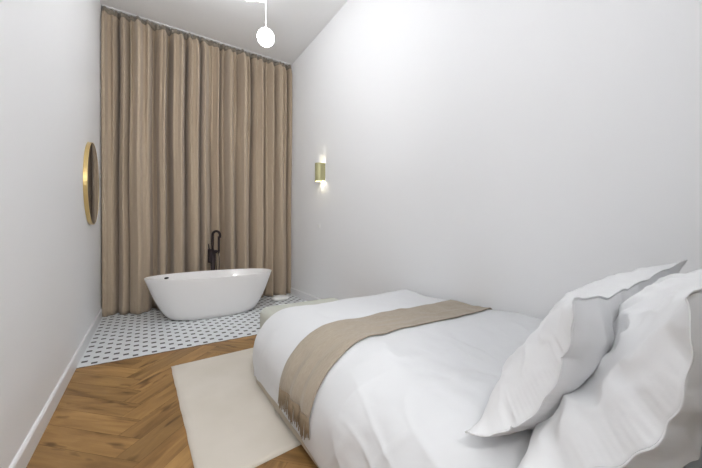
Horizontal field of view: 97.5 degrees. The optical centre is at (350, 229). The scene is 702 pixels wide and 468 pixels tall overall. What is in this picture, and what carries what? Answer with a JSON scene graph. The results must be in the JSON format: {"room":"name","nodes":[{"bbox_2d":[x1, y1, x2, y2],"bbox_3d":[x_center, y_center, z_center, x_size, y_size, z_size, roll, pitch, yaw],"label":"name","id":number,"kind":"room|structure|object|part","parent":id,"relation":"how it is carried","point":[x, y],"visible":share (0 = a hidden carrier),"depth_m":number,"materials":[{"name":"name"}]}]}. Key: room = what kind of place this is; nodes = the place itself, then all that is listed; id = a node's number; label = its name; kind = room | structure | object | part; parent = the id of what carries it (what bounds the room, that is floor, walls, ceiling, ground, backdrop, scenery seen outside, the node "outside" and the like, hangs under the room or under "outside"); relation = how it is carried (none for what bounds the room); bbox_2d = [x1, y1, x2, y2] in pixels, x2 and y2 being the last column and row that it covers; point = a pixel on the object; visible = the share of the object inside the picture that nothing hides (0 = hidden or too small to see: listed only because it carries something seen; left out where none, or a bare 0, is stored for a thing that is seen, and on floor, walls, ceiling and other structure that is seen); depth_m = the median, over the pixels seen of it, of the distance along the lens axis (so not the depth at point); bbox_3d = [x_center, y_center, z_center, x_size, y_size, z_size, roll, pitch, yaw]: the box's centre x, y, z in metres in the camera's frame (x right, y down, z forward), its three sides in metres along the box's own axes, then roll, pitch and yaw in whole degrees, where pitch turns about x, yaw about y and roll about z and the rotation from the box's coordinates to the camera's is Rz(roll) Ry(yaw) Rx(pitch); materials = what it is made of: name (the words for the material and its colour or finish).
{"room":"hotel room","nodes":[
{"label":"hotel room","id":0,"kind":"room"},
{"bbox_2d":[0,0,101,467],"bbox_3d":[-1.625,-0.955,1.394,0.120,4.310,7.560,0,0,-34],"label":"wall","id":1,"kind":"structure","parent":0,"point":[51,256],"depth_m":1.90,"materials":[{"name":"white paint"}]},
{"bbox_2d":[9,307,101,467],"bbox_3d":[-1.568,1.141,1.431,0.016,0.118,7.320,0,0,-34],"label":"baseboard","id":2,"kind":"structure","parent":1,"relation":"attached to","point":[23,456],"depth_m":1.95,"materials":[{"name":"white paint"}]},
{"bbox_2d":[83,142,98,224],"bbox_3d":[-2.869,-0.510,3.410,0.035,0.900,0.900,0,0,-34],"label":"wall mirror","id":3,"kind":"object","parent":1,"relation":"attached to","point":[90,162],"visible":1,"depth_m":3.28,"materials":[{"name":"gold metal"}]},
{"bbox_2d":[88,143,98,223],"bbox_3d":[-2.869,-0.510,3.410,0.032,0.883,0.883,0,0,-34],"label":"mirror glass","id":4,"kind":"object","parent":3,"relation":"attached to","point":[93,172],"depth_m":3.34,"materials":[{"name":"brown"}]},
{"bbox_2d":[26,293,317,467],"bbox_3d":[-0.437,1.260,2.243,2.838,0.120,7.420,0,0,-34],"label":"floor","id":5,"kind":"structure","parent":0,"point":[126,413],"depth_m":2.23,"materials":[{"name":"brown wood"}]},
{"bbox_2d":[76,335,253,368],"bbox_3d":[-1.226,1.199,3.430,2.798,0.002,0.008,0,0,-34],"label":"trim","id":6,"kind":"structure","parent":5,"relation":"on","point":[251,335],"depth_m":3.01,"materials":[{"name":"brown wood"}]},
{"bbox_2d":[144,268,271,320],"bbox_3d":[-1.975,0.912,4.436,1.670,0.575,0.790,0,0,-34],"label":"bathtub","id":7,"kind":"object","parent":5,"relation":"on","point":[196,295],"visible":1,"depth_m":4.14,"materials":[{"name":"white ceramic"}]},
{"bbox_2d":[208,230,220,269],"bbox_3d":[-2.141,0.600,4.847,0.206,1.201,0.113,0,0,-9],"label":"faucet","id":8,"kind":"object","parent":5,"relation":"on","point":[211,252],"visible":0.7,"depth_m":4.82,"materials":[{"name":"black metal"}]},
{"bbox_3d":[-2.113,0.170,4.832,0.161,0.341,0.038,0,0,8],"label":"spout","id":9,"kind":"part","parent":8,"relation":"part of","materials":[{"name":"black metal"}]},
{"bbox_2d":[171,348,300,467],"bbox_3d":[-0.506,1.192,2.510,1.575,0.014,1.662,0,0,-34],"label":"rug","id":10,"kind":"object","parent":5,"relation":"on","point":[229,421],"visible":0.34,"depth_m":1.98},
{"bbox_2d":[271,295,288,300],"bbox_3d":[-1.215,1.161,5.302,0.228,0.077,0.320,0,0,45],"label":"bath mat","id":11,"kind":"object","parent":5,"relation":"on","point":[276,297],"visible":1,"depth_m":5.22,"materials":[{"name":"white fabric"}]},
{"bbox_2d":[256,378,318,467],"bbox_3d":[0.587,0.640,1.751,1.565,1.120,2.497,0,0,-34],"label":"bed","id":12,"kind":"object","parent":5,"relation":"on","point":[269,397],"visible":0.04,"depth_m":1.89,"materials":[{"name":"beige fabric"}]},
{"bbox_2d":[253,289,701,467],"bbox_3d":[0.526,0.850,1.832,1.600,0.535,2.455,0,0,-34],"label":"duvet","id":13,"kind":"object","parent":12,"relation":"on","point":[408,397],"visible":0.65,"depth_m":1.36,"materials":[{"name":"white fabric"}]},
{"bbox_2d":[278,300,491,439],"bbox_3d":[0.330,0.810,2.080,1.586,0.455,0.419,0,0,-34],"label":"throw blanket","id":14,"kind":"object","parent":13,"relation":"on","point":[307,366],"visible":1,"depth_m":1.77,"materials":[{"name":"beige fabric"}]},
{"bbox_2d":[465,260,687,436],"bbox_3d":[0.785,0.354,1.022,0.873,0.488,0.318,0,0,-34],"label":"pillow","id":15,"kind":"object","parent":13,"relation":"on","point":[567,347],"visible":0.76,"depth_m":0.83,"materials":[{"name":"white fabric"}]},
{"bbox_2d":[517,269,701,467],"bbox_3d":[0.837,0.346,0.864,0.892,0.528,0.369,0,0,-34],"label":"pillow","id":16,"kind":"object","parent":13,"relation":"on","point":[641,407],"visible":0.86,"depth_m":0.63,"materials":[{"name":"white fabric"}]},
{"bbox_2d":[260,298,338,328],"bbox_3d":[-0.414,0.950,2.949,0.834,0.470,0.390,0,0,-34],"label":"upholstered bench","id":17,"kind":"object","parent":5,"relation":"on","point":[266,313],"visible":0.17,"depth_m":2.85,"materials":[{"name":"grey fabric"}]},
{"bbox_2d":[100,0,347,64],"bbox_3d":[-0.409,-3.170,2.201,3.038,0.120,7.560,0,0,-34],"label":"ceiling","id":18,"kind":"structure","parent":0,"point":[294,24],"depth_m":4.53,"materials":[{"name":"white paint"}]},
{"bbox_2d":[101,5,291,316],"bbox_3d":[-2.307,-0.958,5.055,2.786,4.304,0.499,0,0,-34],"label":"curtain","id":19,"kind":"object","parent":18,"relation":"hanging from","point":[196,130],"visible":0.91,"depth_m":4.81,"materials":[{"name":"beige fabric"}]},
{"bbox_2d":[247,0,273,46],"bbox_3d":[-0.756,-2.346,2.595,0.408,1.527,3.024,0,0,-34],"label":"globe chandelier","id":20,"kind":"object","parent":18,"relation":"hanging from","point":[265,36],"visible":1,"depth_m":2.61,"materials":[{"name":"white glass"}]},
{"bbox_3d":[-0.732,-1.654,2.646,0.142,0.142,0.142,0,0,-34],"label":"globe","id":21,"kind":"part","parent":20,"relation":"part of","materials":[{"name":"white glass"}]},
{"bbox_2d":[291,0,701,319],"bbox_3d":[0.402,-0.955,3.617,0.120,4.310,6.100,0,0,-34],"label":"wall","id":22,"kind":"structure","parent":0,"point":[515,156],"depth_m":2.41,"materials":[{"name":"white paint"}]},
{"bbox_2d":[290,287,319,300],"bbox_3d":[0.345,1.141,3.579,0.016,0.118,5.860,0,0,-34],"label":"baseboard","id":23,"kind":"structure","parent":22,"relation":"attached to","point":[295,292],"depth_m":5.35,"materials":[{"name":"white paint"}]},
{"bbox_2d":[315,162,324,181],"bbox_3d":[-0.485,-0.883,4.720,0.136,0.274,0.132,0,0,-34],"label":"wall sconce","id":24,"kind":"object","parent":22,"relation":"attached to","point":[319,167],"visible":1,"depth_m":4.67,"materials":[{"name":"gold metal"}]}
]}

